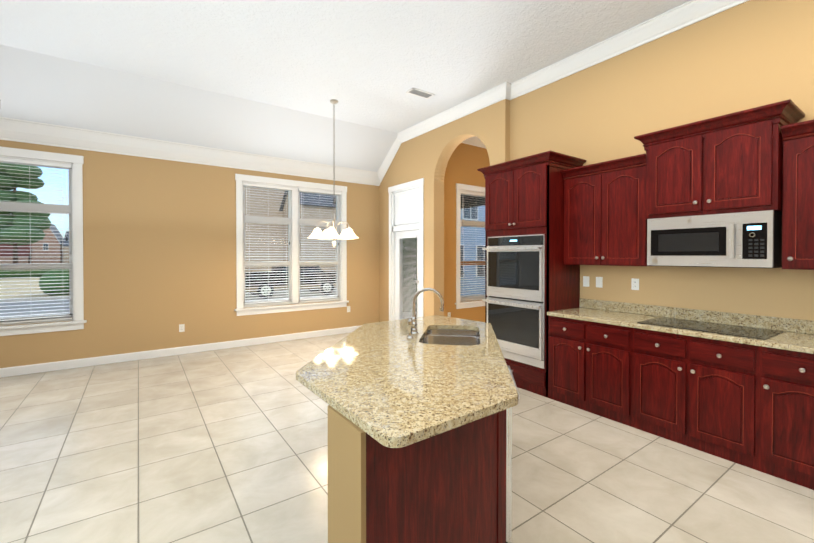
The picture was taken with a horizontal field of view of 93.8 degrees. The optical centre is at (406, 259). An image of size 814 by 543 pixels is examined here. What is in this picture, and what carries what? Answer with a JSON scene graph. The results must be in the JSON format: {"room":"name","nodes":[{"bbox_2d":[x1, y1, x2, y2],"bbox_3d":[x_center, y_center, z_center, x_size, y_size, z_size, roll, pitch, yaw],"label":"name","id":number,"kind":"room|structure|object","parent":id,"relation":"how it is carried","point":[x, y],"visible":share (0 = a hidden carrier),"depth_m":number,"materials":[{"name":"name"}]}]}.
{"room":"kitchen","nodes":[
{"label":"kitchen","id":0,"kind":"room"},
{"bbox_2d":[0,0,690,171],"bbox_3d":[0.023,-1.889,1.938,13.200,0.948,10.450,0,1,-35],"label":"ceiling","id":1,"kind":"structure","parent":0,"point":[272,78],"depth_m":4.32,"materials":[{"name":"white paint"}]},
{"bbox_2d":[308,99,357,247],"bbox_3d":[-1.065,-1.222,5.507,0.723,2.110,0.706,0,1,-35],"label":"pendant chandelier","id":2,"kind":"object","parent":1,"relation":"hanging from","point":[330,232],"visible":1,"depth_m":5.41,"materials":[{"name":"white glass"}]},
{"bbox_2d":[406,88,434,98],"bbox_3d":[0.183,-2.270,5.212,0.370,0.008,0.170,0,1,-35],"label":"ceiling vent","id":3,"kind":"object","parent":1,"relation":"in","point":[420,93],"visible":0.98,"depth_m":5.20,"materials":[{"name":"white metal"}]},
{"bbox_2d":[0,332,813,542],"bbox_3d":[0.023,1.497,1.972,13.200,0.080,10.450,0,1,-35],"label":"floor","id":4,"kind":"structure","parent":0,"point":[228,445],"depth_m":2.64,"materials":[{"name":"tile"}]},
{"bbox_2d":[328,365,518,542],"bbox_3d":[0.236,1.021,2.470,0.821,0.862,2.433,0,1,10],"label":"kitchen island","id":5,"kind":"object","parent":4,"relation":"on","point":[454,485],"visible":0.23,"depth_m":1.52,"materials":[{"name":"brown paint"}]},
{"bbox_2d":[296,315,517,447],"bbox_3d":[0.058,0.571,2.462,1.065,0.034,2.502,0,1,9],"label":"island countertop","id":6,"kind":"structure","parent":5,"relation":"on","point":[387,384],"depth_m":1.78,"materials":[{"name":"stone"}]},
{"bbox_2d":[406,288,443,338],"bbox_3d":[0.086,0.380,2.788,0.310,0.340,0.218,0,1,-35],"label":"island faucet","id":7,"kind":"object","parent":6,"relation":"on","point":[412,324],"visible":1,"depth_m":2.80,"materials":[{"name":"silver metal"}]},
{"bbox_2d":[421,329,479,345],"bbox_3d":[0.329,0.692,2.818,0.470,0.214,0.770,0,1,10],"label":"island sink","id":8,"kind":"object","parent":6,"relation":"in","point":[453,337],"visible":0.17,"depth_m":2.94,"materials":[{"name":"silver metal"}]},
{"bbox_2d":[477,151,585,397],"bbox_3d":[1.425,0.165,4.453,0.666,2.535,1.010,0,1,-35],"label":"tall cabinet","id":9,"kind":"object","parent":4,"relation":"on","point":[524,195],"visible":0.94,"depth_m":4.11,"materials":[{"name":"brown wood"}]},
{"bbox_2d":[482,234,544,368],"bbox_3d":[1.394,0.436,4.434,0.647,1.410,0.790,0,1,-35],"label":"double oven","id":10,"kind":"object","parent":9,"relation":"in","point":[515,300],"visible":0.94,"depth_m":4.21,"materials":[{"name":"silver metal"}]},
{"bbox_2d":[548,315,575,406],"bbox_3d":[1.838,1.008,3.916,0.617,0.860,0.482,0,1,-35],"label":"base cabinet","id":11,"kind":"object","parent":4,"relation":"on","point":[561,331],"depth_m":3.80,"materials":[{"name":"brown wood"}]},
{"bbox_2d":[547,298,813,353],"bbox_3d":[2.292,0.514,3.261,0.626,0.136,2.067,0,1,-35],"label":"countertop","id":12,"kind":"structure","parent":11,"relation":"on","point":[796,335],"depth_m":3.20,"materials":[{"name":"beige stone"}]},
{"bbox_2d":[637,317,782,339],"bbox_3d":[2.422,0.544,3.086,0.495,0.007,0.820,0,1,-35],"label":"glass cooktop","id":13,"kind":"object","parent":12,"relation":"in","point":[745,331],"visible":1,"depth_m":3.03,"materials":[{"name":"black glass"}]},
{"bbox_2d":[576,320,619,422],"bbox_3d":[2.057,1.011,3.606,0.617,0.860,0.557,0,1,-35],"label":"base cabinet","id":14,"kind":"object","parent":4,"relation":"on","point":[597,344],"depth_m":3.50,"materials":[{"name":"brown wood"}]},
{"bbox_2d":[620,326,675,440],"bbox_3d":[2.289,1.014,3.277,0.617,0.860,0.554,0,1,-35],"label":"base cabinet","id":15,"kind":"object","parent":4,"relation":"on","point":[645,355],"depth_m":3.17,"materials":[{"name":"brown wood"}]},
{"bbox_2d":[672,334,739,463],"bbox_3d":[2.528,1.018,2.939,0.617,0.860,0.554,0,1,-35],"label":"base cabinet","id":16,"kind":"object","parent":4,"relation":"on","point":[705,372],"depth_m":2.83,"materials":[{"name":"brown wood"}]},
{"bbox_2d":[740,343,813,489],"bbox_3d":[2.746,1.021,2.630,0.617,0.860,0.506,0,1,-35],"label":"base cabinet","id":17,"kind":"object","parent":4,"relation":"on","point":[750,406],"depth_m":2.52,"materials":[{"name":"brown wood"}]},
{"bbox_2d":[0,0,813,367],"bbox_3d":[0.023,-0.518,1.952,13.200,3.950,10.450,0,1,-35],"label":"wall","id":18,"kind":"structure","parent":0,"point":[158,252],"depth_m":5.14,"materials":[{"name":"brown paint"}]},
{"bbox_2d":[0,146,86,335],"bbox_3d":[-5.112,-0.215,4.528,1.995,2.290,0.185,0,1,-35],"label":"window","id":19,"kind":"structure","parent":18,"relation":"in","point":[74,318],"depth_m":4.89,"materials":[{"name":"white"}]},
{"bbox_2d":[0,325,361,377],"bbox_3d":[-4.315,1.372,5.049,9.200,0.110,0.016,0,1,-35],"label":"baseboard","id":20,"kind":"structure","parent":18,"relation":"attached to","point":[47,367],"depth_m":5.53,"materials":[{"name":"white wood"}]},
{"bbox_2d":[179,324,184,331],"bbox_3d":[-3.377,1.031,5.711,0.070,0.114,0.009,0,1,-35],"label":"electrical outlet plate","id":21,"kind":"object","parent":18,"relation":"attached to","point":[181,326],"depth_m":5.71,"materials":[{"name":"white plastic"}]},
{"bbox_2d":[235,174,348,315],"bbox_3d":[-1.980,-0.236,6.737,2.010,2.290,0.185,0,1,-35],"label":"window","id":22,"kind":"structure","parent":18,"relation":"in","point":[293,221],"depth_m":6.70,"materials":[{"name":"white"}]},
{"bbox_2d":[0,0,748,185],"bbox_3d":[0.023,-1.833,1.939,12.800,0.820,10.050,0,1,-35],"label":"crown molding","id":23,"kind":"structure","parent":18,"relation":"attached to","point":[688,13],"depth_m":5.06,"materials":[{"name":"white wood"}]},
{"bbox_2d":[388,178,423,320],"bbox_3d":[0.054,0.012,6.991,0.246,2.793,1.096,0,1,-35],"label":"door frame","id":24,"kind":"structure","parent":18,"relation":"attached to","point":[406,210],"depth_m":7.00,"materials":[{"name":"white wood"}]},
{"bbox_2d":[455,183,484,308],"bbox_3d":[1.315,-0.242,7.287,1.140,2.290,0.185,0,1,-35],"label":"nook window","id":25,"kind":"structure","parent":18,"relation":"in","point":[469,190],"depth_m":7.13,"materials":[{"name":"white"}]},
{"bbox_2d":[583,276,588,286],"bbox_3d":[1.989,0.245,4.228,0.009,0.114,0.070,0,1,-35],"label":"electrical outlet plate","id":26,"kind":"object","parent":18,"relation":"attached to","point":[585,278],"depth_m":4.22,"materials":[{"name":"white plastic"}]},
{"bbox_2d":[596,277,602,287],"bbox_3d":[2.073,0.246,4.109,0.009,0.114,0.070,0,1,-35],"label":"electrical outlet plate","id":27,"kind":"object","parent":18,"relation":"attached to","point":[599,280],"depth_m":4.10,"materials":[{"name":"white plastic"}]},
{"bbox_2d":[560,154,651,265],"bbox_3d":[2.028,-0.441,3.826,0.396,1.000,0.829,0,1,-35],"label":"upper cabinet","id":28,"kind":"object","parent":18,"relation":"attached to","point":[605,221],"visible":0.94,"depth_m":3.69,"materials":[{"name":"brown wood"}]},
{"bbox_2d":[631,278,638,289],"bbox_3d":[2.284,0.249,3.811,0.008,0.114,0.070,0,1,-35],"label":"electrical outlet plate","id":29,"kind":"object","parent":18,"relation":"attached to","point":[634,283],"depth_m":3.81,"materials":[{"name":"white plastic"}]},
{"bbox_2d":[634,99,804,218],"bbox_3d":[2.487,-0.719,3.107,0.471,0.730,0.990,0,1,-35],"label":"upper cabinet","id":30,"kind":"object","parent":18,"relation":"attached to","point":[729,163],"visible":1,"depth_m":2.91,"materials":[{"name":"brown wood"}]},
{"bbox_2d":[647,210,781,267],"bbox_3d":[2.493,-0.146,3.117,0.456,0.411,0.810,0,1,-35],"label":"over-the-range microwave","id":31,"kind":"object","parent":30,"relation":"attached to","point":[753,239],"visible":0.94,"depth_m":2.93,"materials":[{"name":"silver plastic"}]},
{"bbox_2d":[781,120,813,269],"bbox_3d":[2.875,-0.429,2.625,0.396,1.000,0.370,0,1,-35],"label":"upper cabinet","id":32,"kind":"object","parent":18,"relation":"attached to","point":[798,204],"visible":1,"depth_m":2.62,"materials":[{"name":"brown wood"}]},
{"label":"outside","id":33,"kind":"structure","parent":0,"visible":0},
{"bbox_2d":[0,278,68,298],"bbox_3d":[-25.847,1.970,36.564,180.000,0.300,150.000,0,1,-35],"label":"lawn","id":34,"kind":"structure","parent":33,"point":[24,281],"depth_m":24.49,"materials":[{"name":"beige concrete"}]},
{"bbox_2d":[0,244,31,263],"bbox_3d":[-63.615,-0.988,58.844,8.800,5.180,8.200,0,1,-35],"label":"house","id":35,"kind":"structure","parent":34,"relation":"on","point":[20,256],"depth_m":57.72,"materials":[{"name":"brick"}]},
{"bbox_2d":[0,269,49,278],"bbox_3d":[-38.745,1.212,36.635,9.647,1.485,1.880,0,1,-35],"label":"hedge","id":36,"kind":"object","parent":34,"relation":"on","point":[35,273],"depth_m":36.72,"materials":[{"name":"green plant"}]},
{"bbox_2d":[0,163,50,263],"bbox_3d":[-45.206,-6.849,43.784,6.337,17.196,6.436,0,1,-35],"label":"pine","id":37,"kind":"object","parent":34,"relation":"on","point":[15,214],"depth_m":43.08,"materials":[{"name":"green plant"}]},
{"bbox_2d":[31,224,63,262],"bbox_3d":[-58.467,-2.233,62.464,3.400,7.600,8.200,0,1,-35],"label":"house","id":38,"kind":"structure","parent":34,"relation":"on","point":[44,248],"depth_m":59.44,"materials":[{"name":"brick"}]},
{"bbox_2d":[39,269,68,295],"bbox_3d":[-19.369,1.293,21.342,1.845,1.650,1.822,0,1,-35],"label":"bush","id":39,"kind":"object","parent":34,"relation":"on","point":[58,279],"depth_m":20.66,"materials":[{"name":"green plant"}]},
{"bbox_2d":[63,231,68,262],"bbox_3d":[-54.631,-1.611,66.400,7.200,6.280,8.200,0,1,-35],"label":"house","id":40,"kind":"structure","parent":34,"relation":"on","point":[65,256],"depth_m":61.42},
{"bbox_2d":[0,287,335,317],"bbox_3d":[-41.656,2.209,-9.547,101.000,0.120,18.730,0,1,-35],"label":"road","id":41,"kind":"structure","parent":34,"relation":"on","point":[68,304],"depth_m":17.16,"materials":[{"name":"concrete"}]},
{"bbox_2d":[402,238,416,311],"bbox_3d":[-0.111,-0.001,10.951,2.548,5.060,2.096,0,1,-35],"label":"patio","id":42,"kind":"structure","parent":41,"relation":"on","point":[406,259],"depth_m":9.98,"materials":[{"name":"grey concrete"}]},
{"bbox_2d":[245,187,284,272],"bbox_3d":[-13.232,-4.623,36.834,21.600,12.880,10.600,0,1,-35],"label":"house","id":43,"kind":"structure","parent":34,"relation":"on","point":[267,227],"depth_m":31.64,"materials":[{"name":"beige brick"}]},
{"bbox_2d":[245,265,335,298],"bbox_3d":[-6.316,1.021,20.840,5.500,1.860,2.014,0,1,-35],"label":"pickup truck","id":44,"kind":"object","parent":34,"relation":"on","point":[322,274],"depth_m":20.20,"materials":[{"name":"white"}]},
{"bbox_2d":[279,191,335,270],"bbox_3d":[-5.559,-2.287,33.092,9.500,8.280,4.900,0,1,-35],"label":"house","id":45,"kind":"structure","parent":34,"relation":"on","point":[313,208],"depth_m":29.59,"materials":[{"name":"beige brick"}]},
{"bbox_2d":[333,195,484,318],"bbox_3d":[0.638,0.249,9.467,3.540,3.670,3.990,0,1,-35],"label":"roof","id":46,"kind":"structure","parent":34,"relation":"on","point":[480,202],"depth_m":9.66,"materials":[{"name":"grey"}]},
{"bbox_2d":[460,205,484,296],"bbox_3d":[2.282,-2.598,24.056,9.000,9.080,8.600,0,1,-35],"label":"house","id":47,"kind":"structure","parent":34,"relation":"on","point":[479,214],"depth_m":20.01,"materials":[{"name":"blue"}]}
]}

